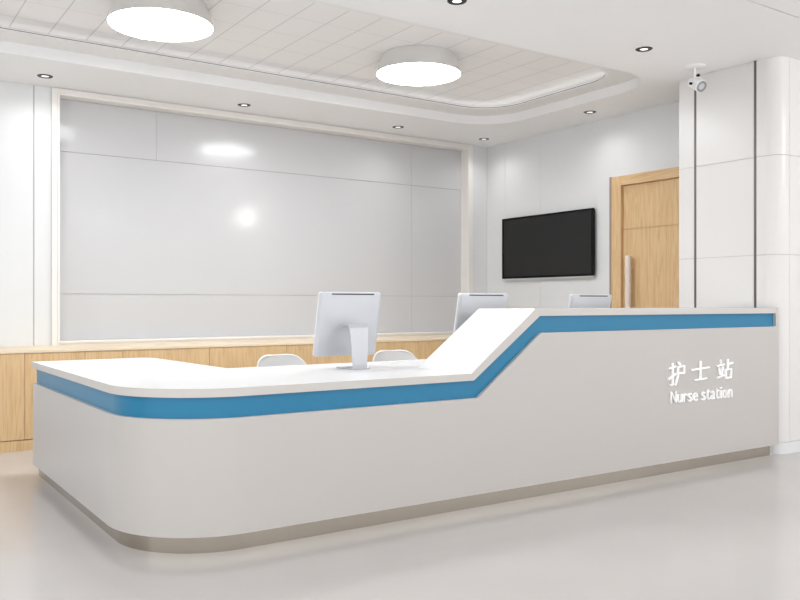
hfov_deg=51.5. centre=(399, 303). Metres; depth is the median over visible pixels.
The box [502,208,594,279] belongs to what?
television
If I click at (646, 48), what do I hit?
recessed light
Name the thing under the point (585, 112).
recessed light
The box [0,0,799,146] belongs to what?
ceiling
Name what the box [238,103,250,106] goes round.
recessed light
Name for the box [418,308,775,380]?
countertop
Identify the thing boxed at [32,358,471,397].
countertop
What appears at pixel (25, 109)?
wall
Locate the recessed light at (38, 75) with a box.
[37,74,52,77]
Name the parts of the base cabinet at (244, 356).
door, door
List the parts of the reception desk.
post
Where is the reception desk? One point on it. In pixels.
(161, 455)
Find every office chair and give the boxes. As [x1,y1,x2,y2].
[257,354,306,366]
[372,350,416,361]
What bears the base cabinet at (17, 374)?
on the floor
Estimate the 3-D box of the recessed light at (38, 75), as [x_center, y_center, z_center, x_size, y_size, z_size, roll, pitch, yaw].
[-2.953,-1.891,6.902,0.124,0.004,0.124,0,0,-34]
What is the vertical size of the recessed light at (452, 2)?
0.004 m
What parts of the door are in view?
handle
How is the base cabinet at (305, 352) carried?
on the floor
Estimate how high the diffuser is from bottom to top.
0.013 m
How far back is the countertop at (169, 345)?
7.43 m
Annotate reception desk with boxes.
[32,308,777,553]
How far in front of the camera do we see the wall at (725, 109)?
6.51 m
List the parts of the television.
rail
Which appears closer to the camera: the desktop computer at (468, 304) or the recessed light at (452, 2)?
the recessed light at (452, 2)
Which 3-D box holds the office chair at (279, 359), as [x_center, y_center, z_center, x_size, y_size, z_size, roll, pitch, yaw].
[-0.719,0.750,5.587,0.600,0.798,0.570,0,0,-38]
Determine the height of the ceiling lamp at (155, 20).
0.157 m
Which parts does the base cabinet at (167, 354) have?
door, door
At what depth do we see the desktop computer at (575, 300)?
6.18 m
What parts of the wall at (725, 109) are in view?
column panel, column panel, column panel, column panel, column panel, column panel, column panel, column panel, column panel, column panel, column panel, column panel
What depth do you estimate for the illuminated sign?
5.74 m
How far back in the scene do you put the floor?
3.87 m
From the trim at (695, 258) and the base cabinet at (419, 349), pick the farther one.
the base cabinet at (419, 349)
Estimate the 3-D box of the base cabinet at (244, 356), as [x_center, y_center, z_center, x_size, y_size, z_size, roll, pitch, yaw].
[-1.819,0.768,7.671,0.754,0.763,0.700,0,0,-34]
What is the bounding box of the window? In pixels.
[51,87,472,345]
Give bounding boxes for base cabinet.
[0,351,84,452]
[84,349,175,360]
[176,346,256,367]
[257,344,328,364]
[329,342,393,363]
[394,340,445,359]
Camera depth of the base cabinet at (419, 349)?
8.63 m
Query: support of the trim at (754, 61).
attached to the wall at (725, 109)
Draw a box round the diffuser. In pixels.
[377,63,459,84]
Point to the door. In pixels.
(644, 206)
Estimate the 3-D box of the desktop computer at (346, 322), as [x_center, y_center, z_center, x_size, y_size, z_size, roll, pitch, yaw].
[-0.287,0.159,5.006,0.432,0.459,0.211,0,0,-34]
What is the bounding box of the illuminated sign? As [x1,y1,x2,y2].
[667,359,732,403]
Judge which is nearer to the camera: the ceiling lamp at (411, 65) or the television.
the ceiling lamp at (411, 65)
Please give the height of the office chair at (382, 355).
0.798 m
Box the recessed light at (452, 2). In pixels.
[447,0,466,4]
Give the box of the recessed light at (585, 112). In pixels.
[584,111,595,113]
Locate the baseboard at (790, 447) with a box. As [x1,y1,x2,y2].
[772,440,799,453]
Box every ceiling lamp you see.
[106,0,213,41]
[376,45,460,85]
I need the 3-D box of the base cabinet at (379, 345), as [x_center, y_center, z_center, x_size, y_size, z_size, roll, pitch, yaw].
[-0.570,0.768,8.519,0.754,0.763,0.700,0,0,-34]
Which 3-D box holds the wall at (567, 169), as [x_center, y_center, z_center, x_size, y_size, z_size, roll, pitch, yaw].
[2.019,-0.371,8.888,0.300,3.043,3.602,0,0,-34]
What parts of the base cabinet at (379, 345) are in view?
door, door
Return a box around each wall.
[0,80,486,346]
[487,101,678,307]
[679,56,799,441]
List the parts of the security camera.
mount plate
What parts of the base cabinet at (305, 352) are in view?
door, door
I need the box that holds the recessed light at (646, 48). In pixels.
[635,46,652,51]
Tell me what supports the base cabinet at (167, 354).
on the floor
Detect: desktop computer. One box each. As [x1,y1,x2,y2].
[313,292,380,369]
[453,293,508,332]
[568,294,611,307]
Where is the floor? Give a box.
[0,450,799,599]
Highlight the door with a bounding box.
[609,167,679,307]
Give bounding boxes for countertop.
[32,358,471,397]
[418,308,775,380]
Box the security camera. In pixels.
[685,63,706,92]
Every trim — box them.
[694,90,696,307]
[754,61,755,307]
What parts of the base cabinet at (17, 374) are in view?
door, door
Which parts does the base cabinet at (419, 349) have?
door, door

